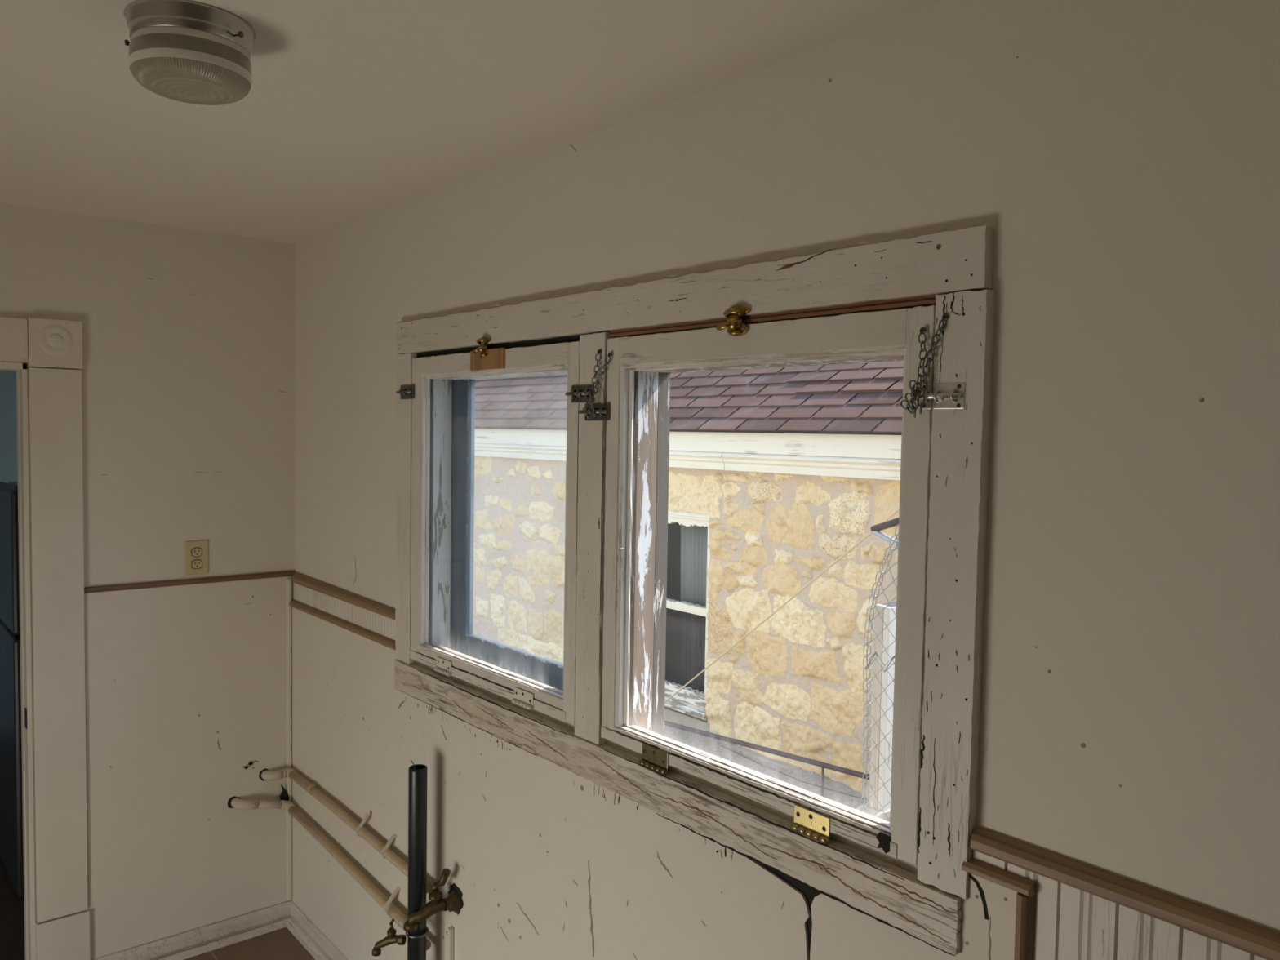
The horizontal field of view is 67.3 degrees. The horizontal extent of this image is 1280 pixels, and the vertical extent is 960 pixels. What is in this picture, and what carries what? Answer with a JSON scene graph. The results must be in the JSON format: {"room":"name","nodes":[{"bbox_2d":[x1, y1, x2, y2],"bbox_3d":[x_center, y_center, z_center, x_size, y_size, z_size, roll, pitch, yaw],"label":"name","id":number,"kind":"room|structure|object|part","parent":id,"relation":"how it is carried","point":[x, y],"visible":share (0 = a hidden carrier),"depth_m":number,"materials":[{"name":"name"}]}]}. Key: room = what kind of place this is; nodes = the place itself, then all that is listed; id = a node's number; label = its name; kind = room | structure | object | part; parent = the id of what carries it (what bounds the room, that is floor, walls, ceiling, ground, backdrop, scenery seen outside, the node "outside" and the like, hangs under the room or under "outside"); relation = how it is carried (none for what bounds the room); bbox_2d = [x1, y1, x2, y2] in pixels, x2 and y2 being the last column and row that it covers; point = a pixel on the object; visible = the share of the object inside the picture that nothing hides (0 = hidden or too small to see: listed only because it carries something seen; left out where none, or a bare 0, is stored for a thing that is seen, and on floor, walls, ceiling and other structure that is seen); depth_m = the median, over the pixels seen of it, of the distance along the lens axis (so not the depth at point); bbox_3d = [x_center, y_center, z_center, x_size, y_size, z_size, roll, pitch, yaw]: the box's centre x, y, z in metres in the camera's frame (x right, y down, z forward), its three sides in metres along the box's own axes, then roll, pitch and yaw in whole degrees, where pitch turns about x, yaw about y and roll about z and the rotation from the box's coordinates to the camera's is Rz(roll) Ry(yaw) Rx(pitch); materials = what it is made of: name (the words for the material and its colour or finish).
{"room":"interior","nodes":[
{"label":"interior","id":0,"kind":"room"},
{"bbox_2d":[0,370,17,483],"bbox_3d":[-3.575,0.262,3.736,3.385,2.600,3.180,-1,4,-40],"label":"wall","id":1,"kind":"structure","parent":0,"point":[8,428],"depth_m":5.58,"materials":[{"name":"paint"}]},
{"bbox_2d":[0,203,294,922],"bbox_3d":[-2.105,0.234,2.800,2.370,3.000,0.139,-1,4,-40],"label":"wall","id":2,"kind":"structure","parent":0,"point":[188,371],"depth_m":3.17,"materials":[{"name":"paint"}]},
{"bbox_2d":[0,316,294,959],"bbox_3d":[-1.929,0.568,2.966,1.700,2.121,0.156,-1,4,-40],"label":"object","id":3,"kind":"structure","parent":2,"relation":"in","point":[61,931],"depth_m":3.13,"materials":[{"name":"paint"}]},
{"bbox_3d":[-2.186,-0.418,2.611,0.888,0.117,0.020,-1,4,-40],"label":"head casing","id":4,"kind":"part","parent":3,"relation":"part of","materials":[{"name":"paint"}]},
{"bbox_3d":[-1.894,0.735,2.964,0.002,0.060,0.026,-1,4,-40],"label":"strike plate","id":5,"kind":"part","parent":3,"relation":"part of","materials":[{"name":"black"}]},
{"bbox_3d":[-1.807,0.516,2.991,0.138,1.717,0.020,-1,4,-40],"label":"casing","id":6,"kind":"part","parent":3,"relation":"part of","materials":[{"name":"paint"}]},
{"bbox_2d":[91,900,292,959],"bbox_3d":[-1.507,1.579,3.296,0.668,0.084,0.030,-1,4,-40],"label":"baseboard","id":7,"kind":"structure","parent":2,"relation":"attached to","point":[188,940],"depth_m":3.32,"materials":[{"name":"paint"}]},
{"bbox_2d":[184,540,208,575],"bbox_3d":[-1.496,0.262,3.244,0.074,0.115,0.009,-1,4,-40],"label":"wall outlet","id":8,"kind":"object","parent":2,"relation":"attached to","point":[196,553],"visible":1,"depth_m":3.24,"materials":[{"name":"beige plastic"}]},
{"bbox_2d":[191,559,202,568],"bbox_3d":[-1.495,0.284,3.244,0.035,0.033,0.002,-1,4,-40],"label":"receptacle","id":9,"kind":"object","parent":8,"relation":"attached to","point":[195,563],"depth_m":3.24,"materials":[{"name":"beige plastic"}]},
{"bbox_2d":[191,546,202,556],"bbox_3d":[-1.494,0.243,3.241,0.035,0.033,0.002,-1,4,-40],"label":"receptacle","id":10,"kind":"object","parent":8,"relation":"attached to","point":[195,551],"depth_m":3.24,"materials":[{"name":"beige plastic"}]},
{"bbox_2d":[285,578,292,900],"bbox_3d":[-1.266,0.942,3.471,0.019,1.177,0.011,-1,4,-40],"label":"strip","id":11,"kind":"object","parent":2,"relation":"attached to","point":[288,581],"visible":1,"depth_m":3.46,"materials":[{"name":"paint"}]},
{"bbox_2d":[0,853,315,959],"bbox_3d":[-2.050,1.724,2.045,3.285,0.100,7.670,-1,4,-40],"label":"floor","id":12,"kind":"structure","parent":0,"point":[282,944],"depth_m":3.35,"materials":[{"name":"brown wood"}]},
{"bbox_2d":[0,481,23,897],"bbox_3d":[-2.235,0.786,4.016,0.725,1.572,0.690,-1,4,-40],"label":"refrigerator","id":13,"kind":"object","parent":12,"relation":"on","point":[11,853],"visible":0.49,"depth_m":3.59,"materials":[{"name":"grey metal"}]},
{"bbox_3d":[-2.480,0.289,3.779,0.065,0.530,0.688,-1,4,-40],"label":"freezer door","id":14,"kind":"part","parent":13,"relation":"part of","materials":[{"name":"black metal"}]},
{"bbox_3d":[-2.493,1.053,3.817,0.065,0.970,0.688,-1,4,-40],"label":"door","id":15,"kind":"part","parent":13,"relation":"part of","materials":[{"name":"black metal"}]},
{"bbox_2d":[407,760,426,959],"bbox_3d":[-0.600,1.212,2.586,0.049,0.918,0.049,0,3,-12],"label":"drain pipe","id":16,"kind":"object","parent":12,"relation":"on","point":[417,773],"visible":1,"depth_m":2.56,"materials":[{"name":"black plastic"}]},
{"bbox_2d":[371,918,406,956],"bbox_3d":[-0.680,1.231,2.594,0.094,0.111,0.030,1,3,10],"label":"faucet","id":17,"kind":"object","parent":16,"relation":"attached to","point":[392,938],"visible":1,"depth_m":2.59,"materials":[{"name":"gold metal"}]},
{"bbox_2d":[404,926,428,938],"bbox_3d":[-0.600,1.216,2.587,0.062,0.010,0.063,-1,4,-40],"label":"wire","id":18,"kind":"object","parent":16,"relation":"attached to","point":[427,928],"visible":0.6,"depth_m":2.56,"materials":[{"name":"metal"}]},
{"bbox_2d":[447,926,453,959],"bbox_3d":[-0.512,1.437,2.593,0.014,0.470,0.015,-1,4,-40],"label":"pipe","id":19,"kind":"object","parent":12,"relation":"on","point":[450,930],"visible":1,"depth_m":2.58,"materials":[{"name":"paint"}]},
{"bbox_2d":[0,0,944,244],"bbox_3d":[-0.657,-0.932,1.033,2.355,0.447,4.590,-1,4,-40],"label":"ceiling","id":20,"kind":"structure","parent":0,"point":[352,111],"depth_m":1.86,"materials":[{"name":"paint"}]},
{"bbox_2d":[123,0,255,105],"bbox_3d":[-0.725,-0.679,1.554,0.193,0.114,0.193,-1,4,-40],"label":"ceiling light","id":21,"kind":"object","parent":20,"relation":"attached to","point":[189,51],"visible":1,"depth_m":1.49,"materials":[{"name":"white glass"}]},
{"bbox_2d":[294,0,1279,933],"bbox_3d":[0.184,0.321,1.821,0.101,3.000,4.590,-1,4,-40],"label":"wall","id":22,"kind":"structure","parent":0,"point":[1122,157],"depth_m":1.31,"materials":[{"name":"paint"}]},
{"bbox_2d":[286,901,348,959],"bbox_3d":[-0.392,1.642,2.444,0.030,0.080,2.753,-1,4,-40],"label":"baseboard","id":23,"kind":"structure","parent":22,"relation":"attached to","point":[317,944],"depth_m":3.33,"materials":[{"name":"paint"}]},
{"bbox_2d":[231,797,431,950],"bbox_3d":[-0.949,1.200,3.068,1.117,0.134,0.197,3,4,41],"label":"pipe","id":24,"kind":"object","parent":22,"relation":"attached to","point":[393,911],"visible":0.99,"depth_m":3.11,"materials":[{"name":"beige metal"}]},
{"bbox_2d":[291,573,395,620],"bbox_3d":[-0.971,0.371,3.123,0.024,0.039,0.820,-1,4,-40],"label":"trim","id":25,"kind":"structure","parent":22,"relation":"attached to","point":[297,578],"depth_m":3.10,"materials":[{"name":"brown wood"}]},
{"bbox_2d":[293,582,395,639],"bbox_3d":[-0.972,0.430,3.137,0.010,0.112,0.840,-1,4,-40],"label":"strip","id":26,"kind":"object","parent":22,"relation":"attached to","point":[381,624],"visible":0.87,"depth_m":3.10,"materials":[{"name":"paint"}]},
{"bbox_2d":[261,768,433,893],"bbox_3d":[-0.933,1.063,3.058,0.101,0.088,1.103,-2,4,-44],"label":"pipe","id":27,"kind":"object","parent":22,"relation":"attached to","point":[387,853],"visible":0.99,"depth_m":3.03,"materials":[{"name":"beige metal"}]},
{"bbox_2d":[395,353,417,664],"bbox_3d":[-0.671,0.084,2.761,0.021,0.886,0.092,-1,4,-40],"label":"window frame","id":28,"kind":"structure","parent":22,"relation":"attached to","point":[404,362],"depth_m":2.75,"materials":[{"name":"paint"}]},
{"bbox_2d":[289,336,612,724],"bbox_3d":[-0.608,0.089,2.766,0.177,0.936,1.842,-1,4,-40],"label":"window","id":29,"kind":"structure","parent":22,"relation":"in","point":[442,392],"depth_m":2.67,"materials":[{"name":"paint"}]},
{"bbox_3d":[-0.665,-0.249,2.724,0.003,0.040,0.054,-1,4,-40],"label":"plate","id":30,"kind":"part","parent":29,"relation":"part of","materials":[{"name":"metal"}]},
{"bbox_3d":[-0.639,-0.247,2.692,0.003,0.040,0.022,-1,4,-40],"label":"plate","id":31,"kind":"part","parent":29,"relation":"part of","materials":[{"name":"metal"}]},
{"bbox_3d":[-0.405,-0.322,2.385,0.026,0.017,0.012,3,4,36],"label":"lever","id":32,"kind":"part","parent":29,"relation":"part of","materials":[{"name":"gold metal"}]},
{"bbox_3d":[-0.383,-0.347,2.382,0.008,0.018,0.047,-1,4,-40],"label":"keeper plate","id":33,"kind":"part","parent":29,"relation":"part of","materials":[{"name":"gold metal"}]},
{"bbox_2d":[470,347,505,370],"bbox_3d":[-0.378,-0.298,2.382,0.008,0.050,0.154,-1,4,-40],"label":"wood shim","id":34,"kind":"object","parent":29,"relation":"attached to","point":[495,358],"visible":0.93,"depth_m":2.37,"materials":[{"name":"brown wood"}]},
{"bbox_3d":[-0.398,0.502,2.459,0.036,0.050,0.755,-1,4,-40],"label":"rail","id":35,"kind":"part","parent":29,"relation":"part of","materials":[{"name":"paint"}]},
{"bbox_3d":[-0.372,-0.299,2.406,0.034,0.048,0.694,-1,4,-40],"label":"rail","id":36,"kind":"part","parent":29,"relation":"part of","materials":[{"name":"paint"}]},
{"bbox_3d":[-0.319,0.124,2.497,0.022,0.870,0.716,-1,4,-40],"label":"storm frame","id":37,"kind":"part","parent":29,"relation":"part of","materials":[{"name":"blue paint"}]},
{"bbox_3d":[-0.143,-0.188,2.105,0.003,0.038,0.022,-1,4,-40],"label":"plate","id":38,"kind":"part","parent":29,"relation":"part of","materials":[{"name":"metal"}]},
{"bbox_3d":[-0.116,-0.186,2.073,0.003,0.038,0.054,-1,4,-40],"label":"plate","id":39,"kind":"part","parent":29,"relation":"part of","materials":[{"name":"metal"}]},
{"bbox_3d":[-0.088,-0.198,2.020,0.024,0.138,0.057,-1,4,-40],"label":"chain","id":40,"kind":"part","parent":29,"relation":"part of","materials":[{"name":"metal"}]},
{"bbox_2d":[291,606,810,959],"bbox_3d":[-0.489,1.093,2.571,0.006,1.160,2.395,-1,4,-40],"label":"panel","id":41,"kind":"object","parent":22,"relation":"attached to","point":[547,862],"visible":0.93,"depth_m":2.43,"materials":[{"name":"paint"}]},
{"bbox_2d":[403,868,461,931],"bbox_3d":[-0.550,1.106,2.543,0.144,0.164,0.067,0,3,-22],"label":"faucet","id":42,"kind":"object","parent":41,"relation":"attached to","point":[437,904],"visible":1,"depth_m":2.54,"materials":[{"name":"gold metal"}]},
{"bbox_3d":[-0.542,1.080,2.551,0.009,0.022,0.010,-1,4,-40],"label":"stem","id":43,"kind":"part","parent":42,"relation":"part of","materials":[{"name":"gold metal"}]},
{"bbox_3d":[-0.522,1.052,2.539,0.050,0.055,0.021,2,3,28],"label":"handle","id":44,"kind":"part","parent":42,"relation":"part of","materials":[{"name":"gold metal"}]},
{"bbox_2d":[574,332,611,745],"bbox_3d":[-0.102,0.128,2.085,0.022,0.884,0.092,-1,4,-40],"label":"trim","id":45,"kind":"structure","parent":22,"relation":"attached to","point":[591,454],"depth_m":2.07,"materials":[{"name":"paint"}]},
{"bbox_2d":[394,659,962,956],"bbox_3d":[-0.117,0.611,2.113,0.028,0.089,1.836,-1,4,-40],"label":"trim","id":46,"kind":"structure","parent":22,"relation":"attached to","point":[865,882],"depth_m":1.77,"materials":[{"name":"paint"}]},
{"bbox_2d":[417,293,940,358],"bbox_3d":[-0.082,-0.310,2.077,0.044,0.014,1.671,-1,4,-40],"label":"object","id":47,"kind":"structure","parent":22,"relation":"attached to","point":[929,300],"depth_m":1.72,"materials":[{"name":"black"}]},
{"bbox_2d":[395,223,1036,959],"bbox_3d":[-0.046,0.647,2.111,0.180,2.113,1.950,-1,4,-40],"label":"window","id":48,"kind":"structure","parent":22,"relation":"in","point":[636,411],"depth_m":1.72,"materials":[{"name":"paint"}]},
{"bbox_3d":[-0.100,-0.145,2.055,0.003,0.037,0.059,-1,4,-40],"label":"plate","id":49,"kind":"part","parent":48,"relation":"part of","materials":[{"name":"metal"}]},
{"bbox_3d":[-0.072,-0.143,2.022,0.003,0.037,0.022,-1,4,-40],"label":"plate","id":50,"kind":"part","parent":48,"relation":"part of","materials":[{"name":"metal"}]},
{"bbox_3d":[0.151,-0.277,1.725,0.032,0.017,0.013,3,4,40],"label":"lever","id":51,"kind":"part","parent":48,"relation":"part of","materials":[{"name":"gold metal"}]},
{"bbox_3d":[0.175,-0.302,1.720,0.008,0.023,0.060,-1,4,-40],"label":"keeper plate","id":52,"kind":"part","parent":48,"relation":"part of","materials":[{"name":"gold metal"}]},
{"bbox_3d":[0.176,-0.270,1.723,0.008,0.024,0.048,-1,4,-40],"label":"plate","id":53,"kind":"part","parent":48,"relation":"part of","materials":[{"name":"gold metal"}]},
{"bbox_3d":[0.170,0.553,1.785,0.036,0.034,0.747,-1,4,-40],"label":"rail","id":54,"kind":"part","parent":48,"relation":"part of","materials":[{"name":"paint"}]},
{"bbox_3d":[0.194,-0.250,1.735,0.034,0.058,0.695,-1,4,-40],"label":"rail","id":55,"kind":"part","parent":48,"relation":"part of","materials":[{"name":"paint"}]},
{"bbox_3d":[0.417,-0.164,1.419,0.028,0.145,0.059,-1,4,-40],"label":"chain","id":56,"kind":"part","parent":48,"relation":"part of","materials":[{"name":"metal"}]},
{"bbox_3d":[0.425,-0.124,1.431,0.003,0.038,0.021,-1,4,-40],"label":"plate","id":57,"kind":"part","parent":48,"relation":"part of","materials":[{"name":"metal"}]},
{"bbox_3d":[0.439,-0.118,1.397,0.012,0.012,0.007,-1,4,-40],"label":"knob","id":58,"kind":"part","parent":48,"relation":"part of","materials":[{"name":"metal"}]},
{"bbox_3d":[0.451,-0.122,1.401,0.003,0.038,0.052,-1,4,-40],"label":"plate","id":59,"kind":"part","parent":48,"relation":"part of","materials":[{"name":"metal"}]},
{"bbox_2d":[758,862,823,959],"bbox_3d":[-0.365,1.152,2.437,0.009,1.060,2.765,-1,4,-40],"label":"crack","id":60,"kind":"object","parent":22,"relation":"attached to","point":[810,893],"depth_m":1.64,"materials":[{"name":"black"}]},
{"bbox_2d":[809,873,1017,959],"bbox_3d":[0.402,1.150,1.513,0.006,1.182,0.366,-1,4,-40],"label":"panel","id":61,"kind":"object","parent":22,"relation":"attached to","point":[839,931],"visible":0.98,"depth_m":1.48,"materials":[{"name":"paint"}]},
{"bbox_2d":[916,288,995,899],"bbox_3d":[0.463,0.169,1.414,0.024,0.883,0.084,-1,4,-40],"label":"window frame","id":62,"kind":"structure","parent":22,"relation":"attached to","point":[957,523],"depth_m":1.40,"materials":[{"name":"paint"}]},
{"bbox_2d":[973,849,1266,959],"bbox_3d":[1.010,1.176,0.804,0.010,1.222,1.649,-1,4,-40],"label":"beadboard","id":63,"kind":"object","parent":22,"relation":"attached to","point":[1072,923],"visible":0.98,"depth_m":1.26,"materials":[{"name":"paint"}]},
{"bbox_2d":[970,826,1279,959],"bbox_3d":[1.016,0.559,0.769,0.022,0.036,1.647,-1,4,-40],"label":"chair rail","id":64,"kind":"object","parent":22,"relation":"attached to","point":[1258,940],"visible":1,"depth_m":1.22,"materials":[{"name":"brown wood"}]},
{"label":"outside","id":65,"kind":"structure","parent":0,"visible":0},
{"bbox_3d":[1.879,2.001,6.861,8.914,0.800,15.000,-1,4,-40],"label":"yard","id":66,"kind":"structure","parent":65,"visible":0},
{"bbox_2d":[472,360,903,796],"bbox_3d":[1.470,0.140,6.397,2.813,4.550,15.000,-1,4,-40],"label":"stone house","id":67,"kind":"structure","parent":66,"relation":"on","point":[786,470],"depth_m":5.43,"materials":[{"name":"stone"}]},
{"bbox_3d":[0.162,1.309,6.064,0.040,0.092,0.860,-1,4,-40],"label":"rail","id":68,"kind":"part","parent":67,"relation":"part of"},
{"bbox_3d":[0.142,1.388,6.075,0.080,0.083,0.845,-1,4,-40],"label":"window sill","id":69,"kind":"part","parent":67,"relation":"part of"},
{"bbox_3d":[0.179,0.774,6.044,0.059,0.054,0.740,-1,4,-40],"label":"meeting rail","id":70,"kind":"part","parent":67,"relation":"part of","materials":[{"name":"beige paint"}]},
{"bbox_3d":[0.468,-0.109,5.536,0.098,0.100,15.000,-1,4,-40],"label":"crown moulding","id":71,"kind":"part","parent":67,"relation":"part of","materials":[{"name":"beige paint"}]},
{"bbox_2d":[681,611,706,692],"bbox_3d":[0.375,1.069,5.965,0.068,0.500,0.341,-1,4,-40],"label":"curtain","id":72,"kind":"object","parent":67,"relation":"hanging from","point":[693,630],"visible":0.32,"depth_m":5.99,"materials":[{"name":"grey fabric"}]},
{"bbox_2d":[680,524,707,606],"bbox_3d":[0.367,0.518,5.927,0.035,0.535,0.346,-1,4,-40],"label":"curtain","id":73,"kind":"object","parent":67,"relation":"hanging from","point":[694,540],"visible":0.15,"depth_m":5.95,"materials":[{"name":"white fabric"}]},
{"bbox_2d":[664,508,899,702],"bbox_3d":[0.568,0.609,4.973,0.297,1.762,2.732,-1,3,-32],"label":"cable","id":74,"kind":"object","parent":67,"relation":"attached to","point":[898,510],"visible":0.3,"depth_m":4.73,"materials":[{"name":"beige plastic"}]},
{"bbox_2d":[663,724,868,808],"bbox_3d":[0.310,1.603,5.120,0.960,0.156,3.600,-1,4,-40],"label":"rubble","id":75,"kind":"object","parent":66,"relation":"on","point":[713,746],"visible":0.06,"depth_m":5.18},
{"bbox_2d":[821,767,824,796],"bbox_3d":[0.868,1.525,4.571,0.022,0.345,0.012,-1,4,-40],"label":"stake","id":76,"kind":"object","parent":66,"relation":"on","point":[822,768],"visible":0.35,"depth_m":4.56,"materials":[{"name":"grey wood"}]},
{"bbox_2d":[664,720,869,780],"bbox_3d":[0.568,1.368,4.934,0.121,0.202,2.407,-1,4,-37],"label":"pipe","id":77,"kind":"object","parent":76,"relation":"attached to","point":[793,757],"visible":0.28,"depth_m":4.80,"materials":[{"name":"grey metal"}]},
{"bbox_2d":[721,745,868,800],"bbox_3d":[0.850,1.437,4.583,0.006,0.066,1.300,-1,4,-40],"label":"cable","id":78,"kind":"object","parent":77,"relation":"hanging from","point":[722,745],"visible":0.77,"depth_m":4.70,"materials":[{"name":"black plastic"}]},
{"bbox_2d":[856,601,896,822],"bbox_3d":[0.882,1.077,3.123,0.455,1.385,0.125,-1,4,-40],"label":"post","id":79,"kind":"object","parent":66,"relation":"on","point":[887,615],"visible":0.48,"depth_m":2.98,"materials":[{"name":"grey"}]},
{"bbox_2d":[859,524,898,822],"bbox_3d":[0.921,0.866,2.425,0.087,1.876,0.857,-1,4,-40],"label":"fence","id":80,"kind":"object","parent":66,"relation":"on","point":[868,665],"visible":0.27,"depth_m":2.69,"materials":[{"name":"silver metal"}]},
{"bbox_2d":[870,517,898,546],"bbox_3d":[0.931,0.896,3.228,0.038,1.736,0.419,-1,4,-40],"label":"bracket","id":81,"kind":"object","parent":80,"relation":"attached to","point":[875,529],"visible":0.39,"depth_m":3.30,"materials":[{"name":"metal"}]},
{"bbox_3d":[0.939,0.111,3.195,0.025,0.165,0.403,-1,4,-40],"label":"arm","id":82,"kind":"part","parent":81,"relation":"part of","materials":[{"name":"metal"}]}
]}

